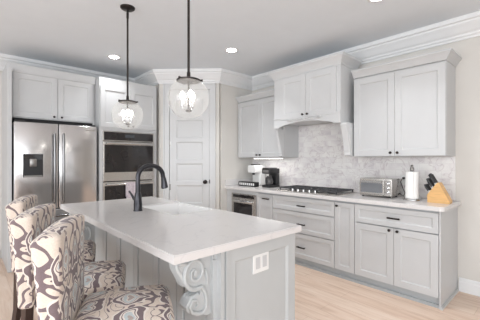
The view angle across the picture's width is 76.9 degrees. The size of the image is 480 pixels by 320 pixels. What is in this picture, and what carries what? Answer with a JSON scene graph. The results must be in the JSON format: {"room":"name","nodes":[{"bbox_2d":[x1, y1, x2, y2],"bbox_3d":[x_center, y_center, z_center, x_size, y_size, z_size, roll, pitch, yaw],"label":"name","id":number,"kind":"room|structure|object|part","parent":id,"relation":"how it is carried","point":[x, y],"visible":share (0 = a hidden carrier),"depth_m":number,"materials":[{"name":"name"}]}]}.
{"room":"kitchen","nodes":[
{"label":"kitchen","id":0,"kind":"room"},
{"bbox_2d":[0,71,12,257],"bbox_3d":[-3.503,-0.040,3.911,7.320,2.740,0.100,0,0,-42],"label":"wall","id":1,"kind":"structure","parent":0,"point":[0,71],"depth_m":4.09,"materials":[{"name":"paint"}]},
{"bbox_2d":[155,84,158,197],"bbox_3d":[-1.530,-0.040,5.149,0.100,2.740,0.740,0,0,-42],"label":"wall","id":2,"kind":"structure","parent":0,"point":[156,86],"depth_m":4.85,"materials":[{"name":"paint"}]},
{"bbox_2d":[159,83,219,208],"bbox_3d":[-0.808,-0.040,4.842,0.962,2.740,0.100,0,0,3],"label":"wall","id":3,"kind":"structure","parent":0,"point":[217,84],"depth_m":4.81,"materials":[{"name":"paint"}]},
{"bbox_2d":[169,90,209,207],"bbox_3d":[-0.802,0.106,4.771,0.660,2.432,0.112,0,0,3],"label":"door","id":4,"kind":"structure","parent":3,"relation":"in","point":[189,142],"depth_m":4.79,"materials":[{"name":"white paint"}]},
{"bbox_2d":[163,83,215,208],"bbox_3d":[-0.801,0.061,4.776,0.832,2.538,0.030,0,0,2],"label":"trim","id":5,"kind":"structure","parent":3,"relation":"attached to","point":[200,86],"depth_m":4.76,"materials":[{"name":"white paint"}]},
{"bbox_2d":[220,84,251,210],"bbox_3d":[-0.076,-0.040,5.071,0.700,2.740,0.100,0,0,-42],"label":"wall","id":6,"kind":"structure","parent":0,"point":[232,166],"depth_m":4.92,"materials":[{"name":"paint"}]},
{"bbox_2d":[0,0,479,77],"bbox_3d":[-0.189,-1.440,0.369,7.420,0.060,9.800,0,0,-42],"label":"ceiling","id":7,"kind":"structure","parent":0,"point":[268,35],"depth_m":3.21,"materials":[{"name":"paint"}]},
{"bbox_2d":[107,55,120,58],"bbox_3d":[-1.724,-1.407,4.131,0.180,0.006,0.180,0,0,-42],"label":"recessed light","id":8,"kind":"object","parent":7,"relation":"in","point":[108,56],"visible":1,"depth_m":4.14,"materials":[{"name":"white plastic"}]},
{"bbox_2d":[118,4,137,124],"bbox_3d":[-1.039,-0.843,2.792,0.278,1.134,0.278,0,0,-42],"label":"pendant light","id":9,"kind":"object","parent":7,"relation":"hanging from","point":[127,8],"visible":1,"depth_m":2.78,"materials":[{"name":"brown metal"}]},
{"bbox_2d":[121,110,124,123],"bbox_3d":[-1.070,-0.400,2.793,0.051,0.136,0.052,0,0,-43],"label":"bulb","id":10,"kind":"object","parent":9,"relation":"attached to","point":[122,112],"depth_m":2.78,"materials":[{"name":"white glass"}]},
{"bbox_3d":[-1.039,-0.986,2.792,0.023,0.804,0.022,0,0,-43],"label":"rod","id":11,"kind":"part","parent":9,"relation":"part of","materials":[{"name":"brown metal"}]},
{"bbox_2d":[126,109,129,123],"bbox_3d":[-1.028,-0.400,2.763,0.036,0.136,0.060,0,0,-43],"label":"bulb","id":12,"kind":"object","parent":9,"relation":"attached to","point":[127,111],"depth_m":2.75,"materials":[{"name":"white glass"}]},
{"bbox_2d":[130,110,132,123],"bbox_3d":[-1.025,-0.400,2.819,0.060,0.136,0.036,0,0,-43],"label":"bulb","id":13,"kind":"object","parent":9,"relation":"attached to","point":[131,112],"depth_m":2.82,"materials":[{"name":"white glass"}]},
{"bbox_2d":[176,0,202,111],"bbox_3d":[-0.346,-0.843,2.036,0.278,1.134,0.278,0,0,-42],"label":"pendant light","id":14,"kind":"object","parent":7,"relation":"hanging from","point":[187,79],"visible":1,"depth_m":2.03,"materials":[{"name":"brown metal"}]},
{"bbox_2d":[180,91,185,110],"bbox_3d":[-0.378,-0.400,2.038,0.051,0.136,0.052,0,0,-43],"label":"bulb","id":15,"kind":"object","parent":14,"relation":"attached to","point":[182,95],"depth_m":2.03,"materials":[{"name":"white glass"}]},
{"bbox_3d":[-0.346,-0.986,2.036,0.023,0.804,0.022,0,0,-43],"label":"rod","id":16,"kind":"part","parent":14,"relation":"part of","materials":[{"name":"brown metal"}]},
{"bbox_3d":[-0.346,-0.427,2.036,0.044,0.215,0.043,0,0,-43],"label":"stem","id":17,"kind":"part","parent":14,"relation":"part of","materials":[{"name":"brown metal"}]},
{"bbox_2d":[188,89,192,109],"bbox_3d":[-0.336,-0.400,2.007,0.036,0.136,0.060,0,0,-43],"label":"bulb","id":18,"kind":"object","parent":14,"relation":"attached to","point":[190,93],"depth_m":1.99,"materials":[{"name":"white glass"}]},
{"bbox_2d":[191,92,194,109],"bbox_3d":[-0.332,-0.400,2.063,0.060,0.136,0.036,0,0,-43],"label":"bulb","id":19,"kind":"object","parent":14,"relation":"attached to","point":[193,98],"depth_m":2.06,"materials":[{"name":"white glass"}]},
{"bbox_2d":[225,48,238,52],"bbox_3d":[-0.107,-1.407,3.876,0.180,0.006,0.180,0,0,-42],"label":"recessed light","id":20,"kind":"object","parent":7,"relation":"in","point":[229,50],"visible":1,"depth_m":3.88,"materials":[{"name":"white plastic"}]},
{"bbox_2d":[367,0,382,2],"bbox_3d":[1.190,-1.407,2.609,0.180,0.006,0.180,0,0,-42],"label":"recessed light","id":21,"kind":"object","parent":7,"relation":"in","point":[371,1],"visible":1,"depth_m":2.67,"materials":[{"name":"white plastic"}]},
{"bbox_2d":[0,258,479,319],"bbox_3d":[-0.189,1.360,0.369,7.420,0.060,9.800,0,0,-42],"label":"floor","id":22,"kind":"structure","parent":0,"point":[319,295],"depth_m":2.82,"materials":[{"name":"brown wood"}]},
{"bbox_2d":[2,62,94,272],"bbox_3d":[-2.614,0.077,4.162,0.999,2.505,0.729,0,0,-42],"label":"tall cabinet","id":23,"kind":"object","parent":22,"relation":"on","point":[29,93],"visible":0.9,"depth_m":3.87,"materials":[{"name":"paint"}]},
{"bbox_3d":[-2.967,0.120,3.838,0.040,2.420,0.729,0,0,-43],"label":"panel","id":24,"kind":"part","parent":23,"relation":"part of","materials":[{"name":"paint"}]},
{"bbox_3d":[-2.589,-0.801,3.826,0.480,0.538,0.021,0,0,-43],"label":"door","id":25,"kind":"part","parent":23,"relation":"part of","materials":[{"name":"paint"}]},
{"bbox_3d":[-2.643,-1.133,4.193,0.999,0.085,0.644,0,0,-43],"label":"crown","id":26,"kind":"part","parent":23,"relation":"part of","materials":[{"name":"paint"}]},
{"bbox_3d":[-2.249,-0.801,4.137,0.430,0.538,0.021,0,0,-43],"label":"door","id":27,"kind":"part","parent":23,"relation":"part of","materials":[{"name":"paint"}]},
{"bbox_3d":[-2.292,0.120,4.531,0.026,2.420,0.619,0,0,-43],"label":"panel","id":28,"kind":"part","parent":23,"relation":"part of","materials":[{"name":"paint"}]},
{"bbox_2d":[5,195,95,319],"bbox_3d":[-1.361,0.796,2.211,0.548,1.079,0.476,0,0,-24],"label":"counter stool","id":29,"kind":"object","parent":22,"relation":"on","point":[19,205],"visible":0.34,"depth_m":1.95,"materials":[{"name":"fabric"}]},
{"bbox_3d":[-1.476,1.025,1.955,0.127,0.621,0.054,0,0,-25],"label":"leg","id":30,"kind":"part","parent":29,"relation":"part of","materials":[{"name":"brown wood"}]},
{"bbox_3d":[-1.533,0.490,2.132,0.102,0.469,0.476,0,0,-25],"label":"backrest","id":31,"kind":"part","parent":29,"relation":"part of","materials":[{"name":"fabric"}]},
{"bbox_3d":[-1.301,0.702,2.238,0.417,0.156,0.456,0,0,-25],"label":"seat","id":32,"kind":"part","parent":29,"relation":"part of","materials":[{"name":"fabric"}]},
{"bbox_2d":[12,120,96,228],"bbox_3d":[-2.539,0.427,4.094,0.916,1.806,0.833,0,0,-42],"label":"refrigerator","id":33,"kind":"object","parent":22,"relation":"on","point":[55,163],"visible":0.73,"depth_m":3.79,"materials":[{"name":"silver metal"}]},
{"bbox_3d":[-2.494,-0.033,3.644,0.176,0.055,0.004,0,0,-43],"label":"display panel","id":34,"kind":"part","parent":33,"relation":"part of","materials":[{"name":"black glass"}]},
{"bbox_3d":[-2.497,0.077,3.707,0.455,1.065,0.080,0,0,-43],"label":"door","id":35,"kind":"part","parent":33,"relation":"part of","materials":[{"name":"metal"}]},
{"bbox_3d":[-2.318,0.100,3.779,0.025,0.884,0.055,0,0,-43],"label":"handle","id":36,"kind":"part","parent":33,"relation":"part of","materials":[{"name":"metal"}]},
{"bbox_3d":[-2.244,0.100,3.847,0.025,0.884,0.055,0,0,-43],"label":"handle","id":37,"kind":"part","parent":33,"relation":"part of","materials":[{"name":"metal"}]},
{"bbox_3d":[-2.327,0.944,3.863,0.916,0.652,0.080,0,0,-43],"label":"freezer drawer","id":38,"kind":"part","parent":33,"relation":"part of","materials":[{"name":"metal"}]},
{"bbox_3d":[-2.157,0.077,4.019,0.455,1.065,0.080,0,0,-43],"label":"door","id":39,"kind":"part","parent":33,"relation":"part of","materials":[{"name":"metal"}]},
{"bbox_2d":[9,203,125,319],"bbox_3d":[-0.949,0.796,1.727,0.548,1.079,0.476,0,0,-20],"label":"counter stool","id":40,"kind":"object","parent":22,"relation":"on","point":[99,276],"visible":0.56,"depth_m":1.49,"materials":[{"name":"fabric"}]},
{"bbox_3d":[-1.086,1.025,1.482,0.127,0.621,0.054,0,0,-19],"label":"leg","id":41,"kind":"part","parent":40,"relation":"part of","materials":[{"name":"brown wood"}]},
{"bbox_3d":[-1.127,0.490,1.664,0.102,0.469,0.476,0,0,-19],"label":"backrest","id":42,"kind":"part","parent":40,"relation":"part of","materials":[{"name":"fabric"}]},
{"bbox_3d":[-0.887,0.702,1.749,0.417,0.156,0.456,0,0,-19],"label":"seat","id":43,"kind":"part","parent":40,"relation":"part of","materials":[{"name":"fabric"}]},
{"bbox_2d":[29,214,174,319],"bbox_3d":[-0.580,0.796,1.343,0.548,1.079,0.476,0,0,-18],"label":"counter stool","id":44,"kind":"object","parent":22,"relation":"on","point":[57,253],"visible":1,"depth_m":1.24,"materials":[{"name":"fabric"}]},
{"bbox_3d":[-0.760,0.490,1.286,0.102,0.469,0.476,0,0,-17],"label":"backrest","id":45,"kind":"part","parent":44,"relation":"part of","materials":[{"name":"fabric"}]},
{"bbox_3d":[-0.517,0.702,1.362,0.417,0.156,0.456,0,0,-17],"label":"seat","id":46,"kind":"part","parent":44,"relation":"part of","materials":[{"name":"fabric"}]},
{"bbox_2d":[95,77,155,200],"bbox_3d":[-1.885,0.087,4.747,0.855,2.485,0.852,0,0,-42],"label":"tall cabinet","id":47,"kind":"object","parent":22,"relation":"on","point":[108,117],"visible":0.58,"depth_m":4.36,"materials":[{"name":"paint"}]},
{"bbox_3d":[-1.781,-0.752,4.322,0.414,0.585,0.021,0,0,-43],"label":"door","id":48,"kind":"part","parent":47,"relation":"part of","materials":[{"name":"paint"}]},
{"bbox_3d":[-1.903,-1.113,4.766,0.855,0.085,0.799,0,0,-43],"label":"crown","id":49,"kind":"part","parent":47,"relation":"part of","materials":[{"name":"paint"}]},
{"bbox_2d":[102,130,153,200],"bbox_3d":[-1.829,0.249,4.676,0.764,1.322,0.734,0,0,-42],"label":"wall oven","id":50,"kind":"object","parent":47,"relation":"in","point":[124,153],"visible":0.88,"depth_m":4.39,"materials":[{"name":"metal"}]},
{"bbox_3d":[-1.631,-0.341,4.459,0.764,0.142,0.020,0,0,-43],"label":"control panel","id":51,"kind":"part","parent":50,"relation":"part of","materials":[{"name":"metal"}]},
{"bbox_3d":[-1.627,0.601,4.455,0.760,0.578,0.030,0,0,-43],"label":"door","id":52,"kind":"part","parent":50,"relation":"part of","materials":[{"name":"glass"}]},
{"bbox_3d":[-1.627,0.019,4.455,0.760,0.562,0.030,0,0,-43],"label":"door","id":53,"kind":"part","parent":50,"relation":"part of","materials":[{"name":"glass"}]},
{"bbox_3d":[-1.623,-0.340,4.450,0.730,0.116,0.004,0,0,-43],"label":"glass panel","id":54,"kind":"part","parent":50,"relation":"part of","materials":[{"name":"black glass"}]},
{"bbox_3d":[-1.599,0.345,4.424,0.680,0.025,0.053,0,0,-43],"label":"handle","id":55,"kind":"part","parent":50,"relation":"part of","materials":[{"name":"metal"}]},
{"bbox_3d":[-1.599,-0.235,4.424,0.680,0.025,0.053,0,0,-43],"label":"handle","id":56,"kind":"part","parent":50,"relation":"part of","materials":[{"name":"metal"}]},
{"bbox_2d":[126,182,134,198],"bbox_3d":[-1.598,0.467,4.408,0.130,0.286,0.043,0,0,-42],"label":"dish towel","id":57,"kind":"object","parent":50,"relation":"hanging from","point":[130,186],"visible":0.73,"depth_m":4.39,"materials":[{"name":"white fabric"}]},
{"bbox_3d":[-1.471,-0.752,4.606,0.415,0.585,0.021,0,0,-43],"label":"door","id":58,"kind":"part","parent":47,"relation":"part of","materials":[{"name":"paint"}]},
{"bbox_2d":[69,213,294,319],"bbox_3d":[-0.631,0.893,2.379,0.867,0.874,2.019,0,0,-42],"label":"base cabinet","id":59,"kind":"object","parent":22,"relation":"on","point":[224,285],"visible":0.38,"depth_m":1.73,"materials":[{"name":"paint"}]},
{"bbox_2d":[60,196,301,264],"bbox_3d":[-0.649,0.436,2.384,0.920,0.040,2.079,0,0,-42],"label":"countertop","id":60,"kind":"structure","parent":59,"relation":"on","point":[176,239],"depth_m":1.87,"materials":[{"name":"white stone"}]},
{"bbox_2d":[128,163,167,210],"bbox_3d":[-0.768,0.222,2.564,0.324,0.387,0.114,0,0,-42],"label":"kitchen faucet","id":61,"kind":"object","parent":60,"relation":"on","point":[137,198],"visible":1,"depth_m":2.47,"materials":[{"name":"black metal"}]},
{"bbox_3d":[-0.751,0.149,2.553,0.270,0.242,0.039,0,0,-43],"label":"spout","id":62,"kind":"part","parent":61,"relation":"part of","materials":[{"name":"black metal"}]},
{"bbox_2d":[142,202,211,214],"bbox_3d":[-0.556,0.547,2.658,0.428,0.246,0.606,0,0,-42],"label":"farmhouse sink","id":63,"kind":"object","parent":60,"relation":"in","point":[171,208],"visible":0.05,"depth_m":2.89,"materials":[{"name":"ceramic"}]},
{"bbox_3d":[-0.079,0.894,1.524,0.050,0.872,0.012,0,0,-43],"label":"corner post","id":64,"kind":"part","parent":59,"relation":"part of","materials":[{"name":"paint"}]},
{"bbox_3d":[0.117,0.894,1.726,0.613,0.872,0.022,0,0,-43],"label":"panel","id":65,"kind":"part","parent":59,"relation":"part of","materials":[{"name":"paint"}]},
{"bbox_2d":[253,251,268,273],"bbox_3d":[0.120,0.581,1.724,0.130,0.114,0.010,0,0,-42],"label":"power outlet","id":66,"kind":"object","parent":59,"relation":"attached to","point":[260,261],"visible":1,"depth_m":1.72,"materials":[{"name":"white plastic"}]},
{"bbox_2d":[256,257,259,268],"bbox_3d":[0.102,0.581,1.703,0.034,0.066,0.002,0,0,-43],"label":"socket","id":67,"kind":"object","parent":66,"relation":"attached to","point":[257,258],"depth_m":1.70,"materials":[{"name":"white plastic"}]},
{"bbox_2d":[263,255,266,266],"bbox_3d":[0.142,0.581,1.740,0.034,0.066,0.002,0,0,-43],"label":"socket","id":68,"kind":"object","parent":66,"relation":"attached to","point":[264,256],"depth_m":1.74,"materials":[{"name":"white plastic"}]},
{"bbox_2d":[227,189,257,211],"bbox_3d":[0.215,0.893,4.802,0.632,0.874,0.688,0,0,-42],"label":"base cabinet","id":69,"kind":"object","parent":22,"relation":"on","point":[229,191],"visible":0.02,"depth_m":4.79,"materials":[{"name":"paint"}]},
{"bbox_2d":[232,192,256,216],"bbox_3d":[0.242,0.698,4.745,0.591,0.372,0.534,0,0,-42],"label":"microwave oven","id":70,"kind":"object","parent":69,"relation":"in","point":[246,204],"visible":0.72,"depth_m":4.52,"materials":[{"name":"metal"}]},
{"bbox_3d":[0.032,0.624,4.553,0.020,0.032,0.430,0,0,-43],"label":"handle","id":71,"kind":"part","parent":70,"relation":"part of","materials":[{"name":"metal"}]},
{"bbox_3d":[0.043,0.730,4.563,0.012,0.290,0.460,0,0,-43],"label":"door","id":72,"kind":"part","parent":70,"relation":"part of","materials":[{"name":"glass"}]},
{"bbox_3d":[0.047,0.552,4.566,0.004,0.045,0.460,0,0,-42],"label":"control panel","id":73,"kind":"part","parent":70,"relation":"part of","materials":[{"name":"black glass"}]},
{"bbox_2d":[257,192,273,219],"bbox_3d":[0.551,0.893,4.436,0.632,0.874,0.302,0,0,-42],"label":"base cabinet","id":74,"kind":"object","parent":22,"relation":"on","point":[264,200],"visible":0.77,"depth_m":4.24,"materials":[{"name":"paint"}]},
{"bbox_2d":[273,194,335,275],"bbox_3d":[0.970,0.893,3.978,0.632,0.874,0.937,0,0,-42],"label":"base cabinet","id":75,"kind":"object","parent":22,"relation":"on","point":[315,244],"visible":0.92,"depth_m":3.68,"materials":[{"name":"paint"}]},
{"bbox_3d":[0.768,0.788,3.794,0.021,0.259,0.932,0,0,-43],"label":"drawer","id":76,"kind":"part","parent":75,"relation":"part of","materials":[{"name":"paint"}]},
{"bbox_3d":[0.768,0.564,3.794,0.021,0.172,0.932,0,0,-43],"label":"drawer","id":77,"kind":"part","parent":75,"relation":"part of","materials":[{"name":"paint"}]},
{"bbox_3d":[0.768,1.079,3.794,0.021,0.305,0.932,0,0,-43],"label":"drawer","id":78,"kind":"part","parent":75,"relation":"part of","materials":[{"name":"paint"}]},
{"bbox_2d":[335,200,355,281],"bbox_3d":[1.367,0.893,3.546,0.632,0.874,0.236,0,0,-42],"label":"base cabinet","id":79,"kind":"object","parent":22,"relation":"on","point":[345,221],"visible":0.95,"depth_m":3.35,"materials":[{"name":"paint"}]},
{"bbox_2d":[355,203,458,310],"bbox_3d":[1.722,0.893,3.157,0.632,0.874,0.814,0,0,-42],"label":"base cabinet","id":80,"kind":"object","parent":22,"relation":"on","point":[411,254],"visible":1,"depth_m":2.92,"materials":[{"name":"paint"}]},
{"bbox_2d":[225,178,460,211],"bbox_3d":[0.998,0.385,3.954,0.624,0.140,2.997,0,0,-42],"label":"countertop","id":81,"kind":"structure","parent":80,"relation":"on","point":[398,201],"depth_m":3.29,"materials":[{"name":"white stone"}]},
{"bbox_2d":[239,181,258,186],"bbox_3d":[0.135,0.380,4.814,0.097,0.070,0.375,0,0,-42],"label":"storage box","id":82,"kind":"object","parent":81,"relation":"on","point":[241,183],"visible":1,"depth_m":4.75,"materials":[{"name":"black plastic"}]},
{"bbox_2d":[248,164,264,185],"bbox_3d":[0.269,0.242,4.939,0.250,0.348,0.190,0,0,-42],"label":"coffee maker","id":83,"kind":"object","parent":81,"relation":"on","point":[255,169],"visible":0.68,"depth_m":4.89,"materials":[{"name":"white plastic"}]},
{"bbox_3d":[0.313,0.273,4.980,0.130,0.286,0.180,0,0,-43],"label":"water tank","id":84,"kind":"part","parent":83,"relation":"part of","materials":[{"name":"white plastic"}]},
{"bbox_2d":[262,168,279,187],"bbox_3d":[0.464,0.267,4.633,0.256,0.298,0.165,0,0,-42],"label":"coffee maker","id":85,"kind":"object","parent":81,"relation":"on","point":[271,181],"visible":1,"depth_m":4.58,"materials":[{"name":"black plastic"}]},
{"bbox_3d":[0.529,0.295,4.692,0.080,0.170,0.155,0,0,-43],"label":"water tank","id":86,"kind":"part","parent":85,"relation":"part of","materials":[{"name":"black plastic"}]},
{"bbox_2d":[275,185,355,195],"bbox_3d":[0.966,0.392,3.964,0.510,0.048,0.920,0,0,-42],"label":"gas cooktop","id":87,"kind":"object","parent":81,"relation":"in","point":[328,191],"visible":1,"depth_m":3.83,"materials":[{"name":"metal"}]},
{"bbox_3d":[0.966,0.410,3.964,0.510,0.012,0.920,0,0,-43],"label":"plate","id":88,"kind":"part","parent":87,"relation":"part of","materials":[{"name":"metal"}]},
{"bbox_2d":[359,177,404,197],"bbox_3d":[1.626,0.305,3.455,0.333,0.222,0.406,0,0,-42],"label":"toaster oven","id":89,"kind":"object","parent":81,"relation":"on","point":[390,187],"visible":1,"depth_m":3.37,"materials":[{"name":"metal"}]},
{"bbox_3d":[1.487,0.307,3.415,0.012,0.162,0.272,0,0,-43],"label":"door","id":90,"kind":"part","parent":89,"relation":"part of","materials":[{"name":"metal"}]},
{"bbox_3d":[1.607,0.307,3.284,0.012,0.174,0.075,0,0,-43],"label":"control panel","id":91,"kind":"part","parent":89,"relation":"part of","materials":[{"name":"metal"}]},
{"bbox_2d":[403,165,420,200],"bbox_3d":[1.788,0.232,3.140,0.170,0.367,0.170,0,0,-42],"label":"paper towel holder","id":92,"kind":"object","parent":81,"relation":"on","point":[411,167],"visible":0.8,"depth_m":3.11,"materials":[{"name":"metal"}]},
{"bbox_2d":[405,172,418,198],"bbox_3d":[1.787,0.261,3.139,0.128,0.276,0.124,0,0,-42],"label":"paper towel roll","id":93,"kind":"object","parent":92,"relation":"on","point":[411,178],"visible":0.97,"depth_m":3.09,"materials":[{"name":"white paper"}]},
{"bbox_2d":[427,182,452,203],"bbox_3d":[1.947,0.317,2.945,0.110,0.197,0.188,0,0,-42],"label":"knife block","id":94,"kind":"object","parent":81,"relation":"on","point":[438,193],"visible":1,"depth_m":2.91,"materials":[{"name":"brown wood"}]},
{"bbox_2d":[426,178,432,187],"bbox_3d":[1.873,0.226,2.981,0.030,0.096,0.067,0,0,-42],"label":"kitchen knife","id":95,"kind":"object","parent":94,"relation":"in","point":[427,179],"visible":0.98,"depth_m":2.97,"materials":[{"name":"black plastic"}]},
{"bbox_2d":[428,174,435,184],"bbox_3d":[1.883,0.190,2.960,0.030,0.101,0.069,0,0,-42],"label":"kitchen knife","id":96,"kind":"object","parent":94,"relation":"in","point":[430,175],"visible":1,"depth_m":2.95,"materials":[{"name":"black plastic"}]},
{"bbox_3d":[1.382,0.952,3.124,0.021,0.560,0.399,0,0,-43],"label":"door","id":97,"kind":"part","parent":80,"relation":"part of","materials":[{"name":"paint"}]},
{"bbox_3d":[1.511,0.570,2.983,0.021,0.184,0.780,0,0,-43],"label":"drawer","id":98,"kind":"part","parent":80,"relation":"part of","materials":[{"name":"paint"}]},
{"bbox_3d":[1.647,0.952,2.835,0.021,0.560,0.377,0,0,-43],"label":"door","id":99,"kind":"part","parent":80,"relation":"part of","materials":[{"name":"paint"}]},
{"bbox_3d":[1.997,0.893,2.886,0.594,0.874,0.013,0,0,-43],"label":"panel","id":100,"kind":"part","parent":80,"relation":"part of","materials":[{"name":"paint"}]},
{"bbox_3d":[1.998,1.317,2.868,0.585,0.026,0.015,0,0,-43],"label":"shoe molding","id":101,"kind":"part","parent":80,"relation":"part of","materials":[{"name":"paint"}]},
{"bbox_2d":[252,36,479,288],"bbox_3d":[2.509,-0.040,2.842,0.100,2.740,9.800,0,0,-42],"label":"wall","id":102,"kind":"structure","parent":0,"point":[467,71],"depth_m":3.03,"materials":[{"name":"paint"}]},
{"bbox_2d":[0,11,479,90],"bbox_3d":[0.255,-1.310,2.694,12.152,0.200,5.051,0,0,11],"label":"trim","id":103,"kind":"structure","parent":102,"relation":"attached to","point":[467,26],"depth_m":3.82,"materials":[{"name":"white paint"}]},
{"bbox_2d":[236,89,298,157],"bbox_3d":[0.406,-0.537,4.763,0.404,0.995,0.975,0,0,-42],"label":"upper cabinet","id":104,"kind":"object","parent":102,"relation":"attached to","point":[256,131],"visible":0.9,"depth_m":4.64,"materials":[{"name":"paint"}]},
{"bbox_3d":[0.138,-0.488,4.852,0.021,0.888,0.474,0,0,-43],"label":"door","id":105,"kind":"part","parent":104,"relation":"part of","materials":[{"name":"paint"}]},
{"bbox_3d":[0.406,-0.993,4.763,0.404,0.085,0.975,0,0,-43],"label":"crown","id":106,"kind":"part","parent":104,"relation":"part of","materials":[{"name":"paint"}]},
{"bbox_2d":[253,157,283,158],"bbox_3d":[0.430,-0.029,4.653,0.080,0.021,0.560,0,0,-42],"label":"light","id":107,"kind":"object","parent":104,"relation":"attached to","point":[257,157],"visible":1,"depth_m":4.58,"materials":[{"name":"white plastic"}]},
{"bbox_3d":[0.466,-0.488,4.494,0.021,0.888,0.490,0,0,-43],"label":"door","id":108,"kind":"part","parent":104,"relation":"part of","materials":[{"name":"paint"}]},
{"bbox_2d":[268,51,361,156],"bbox_3d":[0.986,-0.637,4.014,0.561,1.182,1.137,0,0,-42],"label":"range hood","id":109,"kind":"object","parent":102,"relation":"attached to","point":[319,90],"visible":0.98,"depth_m":3.71,"materials":[{"name":"white paint"}]},
{"bbox_3d":[0.696,-0.819,3.992,0.021,0.553,0.414,0,0,-43],"label":"door","id":110,"kind":"part","parent":109,"relation":"part of","materials":[{"name":"white paint"}]},
{"bbox_3d":[0.945,-1.169,3.978,0.452,0.118,1.134,0,0,-43],"label":"crown","id":111,"kind":"part","parent":109,"relation":"part of","materials":[{"name":"white paint"}]},
{"bbox_3d":[0.981,-0.819,3.680,0.021,0.553,0.422,0,0,-43],"label":"door","id":112,"kind":"part","parent":109,"relation":"part of","materials":[{"name":"white paint"}]},
{"bbox_3d":[1.345,-0.502,3.674,0.466,0.135,0.020,0,0,-43],"label":"panel","id":113,"kind":"part","parent":109,"relation":"part of","materials":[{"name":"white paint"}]},
{"bbox_2d":[253,123,454,200],"bbox_3d":[1.216,-0.042,4.171,0.012,0.916,2.928,0,0,-42],"label":"tile backsplash","id":114,"kind":"structure","parent":102,"relation":"attached to","point":[321,161],"depth_m":4.06,"materials":[{"name":"stone"}]},
{"bbox_2d":[401,175,404,184],"bbox_3d":[1.873,0.228,3.439,0.008,0.115,0.070,0,0,-42],"label":"wall outlet","id":115,"kind":"object","parent":114,"relation":"attached to","point":[403,180],"visible":0.48,"depth_m":3.44,"materials":[{"name":"white plastic"}]},
{"bbox_2d":[351,48,461,156],"bbox_3d":[1.767,-0.537,3.277,0.404,0.995,0.971,0,0,-42],"label":"upper cabinet","id":116,"kind":"object","parent":102,"relation":"attached to","point":[406,106],"visible":1,"depth_m":3.12,"materials":[{"name":"paint"}]},
{"bbox_3d":[1.492,-0.488,3.374,0.021,0.888,0.448,0,0,-43],"label":"door","id":117,"kind":"part","parent":116,"relation":"part of","materials":[{"name":"paint"}]},
{"bbox_3d":[1.767,-0.993,3.277,0.404,0.085,0.971,0,0,-43],"label":"crown","id":118,"kind":"part","parent":116,"relation":"part of","materials":[{"name":"paint"}]},
{"bbox_3d":[1.800,-0.488,3.038,0.021,0.888,0.458,0,0,-43],"label":"door","id":119,"kind":"part","parent":116,"relation":"part of","materials":[{"name":"paint"}]},
{"bbox_2d":[459,277,479,296],"bbox_3d":[4.000,1.261,1.129,0.016,0.138,5.260,0,0,-42],"label":"baseboard","id":120,"kind":"structure","parent":102,"relation":"attached to","point":[468,286],"depth_m":3.00,"materials":[{"name":"white paint"}]}
]}

